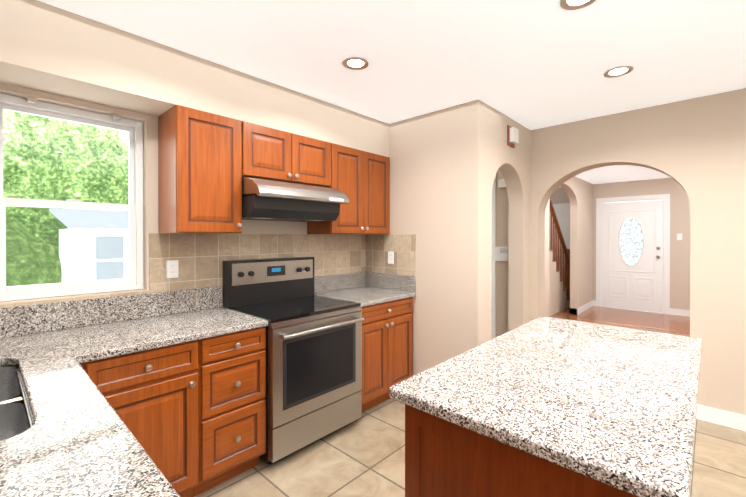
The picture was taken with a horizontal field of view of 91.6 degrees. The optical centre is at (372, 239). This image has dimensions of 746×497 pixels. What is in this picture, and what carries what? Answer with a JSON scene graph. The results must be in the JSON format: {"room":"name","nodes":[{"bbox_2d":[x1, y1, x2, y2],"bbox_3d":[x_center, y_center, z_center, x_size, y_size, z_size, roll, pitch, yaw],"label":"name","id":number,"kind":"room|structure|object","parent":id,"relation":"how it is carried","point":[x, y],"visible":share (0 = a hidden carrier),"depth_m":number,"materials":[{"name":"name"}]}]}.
{"room":"kitchen","nodes":[
{"label":"kitchen","id":0,"kind":"room"},
{"bbox_2d":[0,83,306,303],"bbox_3d":[-1.211,0.149,2.631,0.200,2.500,3.360,0,0,43],"label":"wall","id":1,"kind":"structure","parent":0,"point":[150,179],"depth_m":2.27,"materials":[{"name":"beige paint"}]},
{"bbox_2d":[27,96,36,104],"bbox_3d":[-1.783,-0.725,1.897,0.036,0.027,0.036,0,0,43],"label":"bracket","id":2,"kind":"object","parent":1,"relation":"attached to","point":[31,100],"depth_m":1.89,"materials":[{"name":"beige metal"}]},
{"bbox_2d":[0,93,143,301],"bbox_3d":[-1.717,-0.212,2.075,0.075,1.056,0.686,0,0,43],"label":"window","id":3,"kind":"structure","parent":1,"relation":"in","point":[134,205],"depth_m":2.08,"materials":[{"name":"white plastic"}]},
{"bbox_2d":[112,114,119,120],"bbox_3d":[-1.534,-0.726,2.165,0.036,0.027,0.036,0,0,43],"label":"bracket","id":4,"kind":"object","parent":1,"relation":"attached to","point":[114,117],"depth_m":2.15,"materials":[{"name":"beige metal"}]},
{"bbox_2d":[0,233,365,307],"bbox_3d":[-1.110,0.250,2.587,0.008,0.580,3.030,0,0,43],"label":"tile backsplash","id":5,"kind":"structure","parent":1,"relation":"attached to","point":[200,257],"depth_m":2.61,"materials":[{"name":"beige tile"}]},
{"bbox_2d":[166,260,177,278],"bbox_3d":[-1.306,0.196,2.364,0.008,0.116,0.072,0,0,43],"label":"electrical outlet","id":6,"kind":"object","parent":5,"relation":"attached to","point":[171,268],"visible":1,"depth_m":2.36,"materials":[{"name":"white plastic"}]},
{"bbox_2d":[158,105,241,233],"bbox_3d":[-1.098,-0.409,2.329,0.354,0.740,0.398,0,0,43],"label":"upper cabinet","id":7,"kind":"object","parent":1,"relation":"attached to","point":[199,171],"visible":1,"depth_m":2.21,"materials":[{"name":"brown wood"}]},
{"bbox_2d":[242,121,330,186],"bbox_3d":[-0.703,-0.601,2.753,0.354,0.360,0.758,0,0,43],"label":"upper cabinet","id":8,"kind":"object","parent":1,"relation":"attached to","point":[268,153],"visible":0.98,"depth_m":2.61,"materials":[{"name":"brown wood"}]},
{"bbox_2d":[242,176,348,221],"bbox_3d":[-0.635,-0.282,2.692,0.539,0.275,0.756,0,0,43],"label":"range hood","id":9,"kind":"object","parent":8,"relation":"attached to","point":[267,200],"visible":0.9,"depth_m":2.49,"materials":[{"name":"silver metal"}]},
{"bbox_2d":[307,143,389,234],"bbox_3d":[-0.194,-0.414,3.300,0.354,0.740,0.732,0,0,43],"label":"upper cabinet","id":10,"kind":"object","parent":1,"relation":"attached to","point":[360,179],"visible":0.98,"depth_m":3.16,"materials":[{"name":"brown wood"}]},
{"bbox_2d":[38,0,745,186],"bbox_3d":[2.144,-1.166,3.583,6.800,0.120,9.340,0,0,43],"label":"ceiling","id":11,"kind":"structure","parent":0,"point":[533,64],"depth_m":2.09,"materials":[{"name":"white paint"}]},
{"bbox_2d":[0,0,388,156],"bbox_3d":[-0.996,-0.940,2.478,0.315,0.320,3.040,0,0,43],"label":"soffit bulkhead","id":12,"kind":"object","parent":11,"relation":"attached to","point":[47,48],"visible":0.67,"depth_m":2.00,"materials":[{"name":"beige paint"}]},
{"bbox_2d":[342,57,368,69],"bbox_3d":[-0.109,-1.095,2.266,0.164,0.006,0.164,0,0,43],"label":"recessed light","id":13,"kind":"object","parent":11,"relation":"in","point":[355,63],"visible":1,"depth_m":2.26,"materials":[{"name":"silver metal"}]},
{"bbox_2d":[560,0,596,9],"bbox_3d":[0.939,-1.091,1.645,0.164,0.006,0.164,0,0,43],"label":"recessed light","id":14,"kind":"object","parent":11,"relation":"in","point":[571,4],"visible":1,"depth_m":1.68,"materials":[{"name":"silver metal"}]},
{"bbox_2d":[603,66,633,77],"bbox_3d":[1.607,-1.095,2.376,0.164,0.006,0.164,0,0,43],"label":"recessed light","id":15,"kind":"object","parent":11,"relation":"in","point":[619,71],"visible":1,"depth_m":2.37,"materials":[{"name":"silver metal"}]},
{"bbox_2d":[389,99,484,375],"bbox_3d":[0.418,0.145,3.327,1.235,2.500,0.120,0,0,43],"label":"wall","id":16,"kind":"structure","parent":0,"point":[437,183],"depth_m":3.08,"materials":[{"name":"beige paint"}]},
{"bbox_2d":[366,234,415,291],"bbox_3d":[0.155,0.216,3.485,0.634,0.524,0.008,0,0,43],"label":"tile backsplash","id":17,"kind":"structure","parent":16,"relation":"attached to","point":[379,247],"depth_m":3.45,"materials":[{"name":"beige tile"}]},
{"bbox_2d":[388,252,393,263],"bbox_3d":[0.169,0.176,3.459,0.072,0.116,0.008,0,0,43],"label":"electrical outlet","id":18,"kind":"object","parent":17,"relation":"attached to","point":[390,257],"visible":1,"depth_m":3.45,"materials":[{"name":"white plastic"}]},
{"bbox_2d":[193,398,745,496],"bbox_3d":[0.484,1.454,1.817,6.800,0.100,4.470,0,0,43],"label":"floor","id":19,"kind":"structure","parent":0,"point":[363,455],"depth_m":2.24,"materials":[{"name":"beige tile"}]},
{"bbox_2d":[80,340,198,496],"bbox_3d":[-1.306,0.964,1.909,0.646,0.879,0.538,0,0,43],"label":"base cabinet","id":20,"kind":"object","parent":19,"relation":"on","point":[151,396],"visible":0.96,"depth_m":1.78,"materials":[{"name":"brown wood"}]},
{"bbox_2d":[193,327,265,496],"bbox_3d":[-0.988,0.962,2.251,0.646,0.879,0.390,0,0,43],"label":"base cabinet","id":21,"kind":"object","parent":19,"relation":"on","point":[232,405],"visible":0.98,"depth_m":2.03,"materials":[{"name":"brown wood"}]},
{"bbox_2d":[223,257,363,463],"bbox_3d":[-0.558,0.777,2.641,0.722,1.245,0.759,0,0,43],"label":"range","id":22,"kind":"object","parent":19,"relation":"on","point":[313,349],"visible":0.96,"depth_m":2.48,"materials":[{"name":"silver metal"}]},
{"bbox_2d":[360,297,412,411],"bbox_3d":[-0.085,0.956,3.220,0.646,0.879,0.723,0,0,43],"label":"base cabinet","id":23,"kind":"object","parent":19,"relation":"on","point":[387,345],"visible":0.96,"depth_m":3.00,"materials":[{"name":"brown wood"}]},
{"bbox_2d":[314,271,415,306],"bbox_3d":[-0.090,0.423,3.222,0.634,0.185,0.726,0,0,43],"label":"countertop","id":24,"kind":"structure","parent":23,"relation":"on","point":[365,288],"depth_m":3.33,"materials":[{"name":"stone"}]},
{"bbox_2d":[389,316,701,496],"bbox_3d":[0.831,0.946,1.491,0.753,0.920,1.490,0,0,43],"label":"kitchen island","id":25,"kind":"object","parent":19,"relation":"on","point":[543,406],"visible":1,"depth_m":1.09,"materials":[{"name":"white stone"}]},
{"bbox_3d":[-0.184,0.975,0.091,1.928,0.879,0.634,0,0,43],"label":"base cabinet","id":26,"kind":"object","parent":19,"relation":"on","visible":0},
{"bbox_2d":[0,286,267,496],"bbox_3d":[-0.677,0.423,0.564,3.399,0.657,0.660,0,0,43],"label":"countertop","id":27,"kind":"structure","parent":26,"relation":"on","point":[77,438],"depth_m":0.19,"materials":[{"name":"stone"}]},
{"bbox_2d":[15,370,29,427],"bbox_3d":[-1.275,0.969,1.107,1.050,0.879,0.634,0,0,43],"label":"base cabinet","id":28,"kind":"object","parent":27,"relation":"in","point":[21,401],"depth_m":1.58,"materials":[{"name":"brown wood"}]},
{"bbox_2d":[485,103,530,341],"bbox_3d":[1.200,0.145,3.370,0.150,2.500,1.010,0,0,43],"label":"wall","id":29,"kind":"structure","parent":0,"point":[511,164],"depth_m":3.55,"materials":[{"name":"beige paint"}]},
{"bbox_2d":[507,125,518,147],"bbox_3d":[1.274,-0.935,3.296,0.050,0.180,0.150,0,0,43],"label":"box","id":30,"kind":"object","parent":29,"relation":"attached to","point":[512,136],"visible":1,"depth_m":3.26,"materials":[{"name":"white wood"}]},
{"bbox_2d":[550,203,569,256],"bbox_3d":[4.043,0.299,7.919,1.000,2.140,0.018,0,0,43],"label":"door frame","id":31,"kind":"structure","parent":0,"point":[562,211],"depth_m":7.84,"materials":[{"name":"white paint"}]},
{"bbox_2d":[544,176,592,316],"bbox_3d":[2.931,0.131,5.844,0.120,2.500,4.570,0,0,43],"label":"wall","id":32,"kind":"structure","parent":0,"point":[579,191],"depth_m":6.68,"materials":[{"name":"beige paint"}]},
{"bbox_2d":[577,300,592,314],"bbox_3d":[4.132,1.319,7.042,0.014,0.110,1.190,0,0,43],"label":"baseboard","id":33,"kind":"structure","parent":32,"relation":"attached to","point":[583,308],"depth_m":6.94,"materials":[{"name":"white wood"}]},
{"bbox_2d":[549,306,689,336],"bbox_3d":[3.668,1.434,5.234,6.800,0.100,4.870,0,0,43],"label":"floor","id":34,"kind":"structure","parent":0,"point":[651,321],"depth_m":6.22,"materials":[{"name":"brown wood"}]},
{"bbox_2d":[549,198,569,315],"bbox_3d":[2.921,-0.131,6.969,1.070,3.010,2.285,0,0,43],"label":"stairs","id":35,"kind":"structure","parent":34,"relation":"on","point":[559,284],"depth_m":6.87,"materials":[{"name":"brown wood"}]},
{"bbox_2d":[550,178,689,309],"bbox_3d":[5.186,0.124,7.003,6.600,2.500,0.200,0,0,43],"label":"wall","id":36,"kind":"structure","parent":0,"point":[679,251],"depth_m":6.61,"materials":[{"name":"beige paint"}]},
{"bbox_2d":[602,200,663,312],"bbox_3d":[4.993,0.321,7.024,0.974,2.090,0.115,0,0,43],"label":"front door","id":37,"kind":"structure","parent":36,"relation":"in","point":[632,255],"depth_m":7.01,"materials":[{"name":"painted wood"},{"name":"glass"}]},
{"bbox_2d":[596,194,669,313],"bbox_3d":[5.066,0.271,7.102,1.170,2.205,0.217,0,0,43],"label":"door frame","id":38,"kind":"structure","parent":36,"relation":"attached to","point":[666,252],"depth_m":6.84,"materials":[{"name":"white wood"}]},
{"bbox_2d":[677,234,681,239],"bbox_3d":[5.527,-0.043,6.539,0.072,0.116,0.012,0,0,43],"label":"light switch","id":39,"kind":"object","parent":36,"relation":"attached to","point":[679,236],"visible":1,"depth_m":6.54,"materials":[{"name":"white plastic"}]},
{"bbox_2d":[670,308,689,316],"bbox_3d":[6.476,1.327,5.662,2.875,0.110,0.014,0,0,43],"label":"baseboard","id":40,"kind":"structure","parent":36,"relation":"attached to","point":[679,312],"depth_m":6.54,"materials":[{"name":"white wood"}]},
{"bbox_2d":[496,88,745,415],"bbox_3d":[1.935,0.144,3.513,6.600,2.500,0.200,0,0,43],"label":"wall","id":41,"kind":"structure","parent":0,"point":[695,148],"depth_m":2.82,"materials":[{"name":"beige paint"}]},
{"bbox_2d":[491,175,495,338],"bbox_3d":[0.971,0.330,4.262,0.970,2.120,0.018,0,0,43],"label":"door frame","id":42,"kind":"structure","parent":41,"relation":"attached to","point":[493,307],"depth_m":3.94,"materials":[{"name":"white wood"}]},
{"bbox_2d":[495,247,508,260],"bbox_3d":[1.381,0.157,3.869,0.155,0.150,0.032,0,0,43],"label":"intercom panel","id":43,"kind":"object","parent":41,"relation":"attached to","point":[501,253],"visible":0.81,"depth_m":3.86,"materials":[{"name":"white plastic"}]},
{"bbox_2d":[498,179,506,187],"bbox_3d":[1.390,-0.593,3.855,0.110,0.090,0.034,0,0,43],"label":"door chime","id":44,"kind":"object","parent":41,"relation":"attached to","point":[501,183],"visible":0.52,"depth_m":3.85,"materials":[{"name":"white plastic"}]},
{"bbox_2d":[696,405,745,430],"bbox_3d":[3.383,1.348,2.024,2.440,0.110,0.014,0,0,43],"label":"baseboard","id":45,"kind":"structure","parent":41,"relation":"attached to","point":[723,418],"depth_m":2.73,"materials":[{"name":"white wood"}]},
{"label":"outside","id":46,"kind":"structure","parent":0,"visible":0},
{"bbox_2d":[3,110,128,251],"bbox_3d":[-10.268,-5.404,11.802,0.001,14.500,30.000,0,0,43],"label":"trees","id":47,"kind":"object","parent":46,"point":[67,175],"depth_m":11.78,"materials":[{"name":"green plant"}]},
{"label":"lawn","id":48,"kind":"structure","parent":46,"visible":0},
{"bbox_2d":[6,222,61,286],"bbox_3d":[-4.674,1.127,4.674,1.041,2.719,1.117,0,0,43],"label":"bush","id":49,"kind":"object","parent":48,"relation":"on","point":[21,255],"depth_m":4.55,"materials":[{"name":"green plant"}]},
{"bbox_2d":[49,208,128,282],"bbox_3d":[-5.290,0.505,11.128,3.250,2.690,6.650,0,0,43],"label":"house","id":50,"kind":"structure","parent":48,"relation":"on","point":[68,274],"depth_m":8.35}
]}

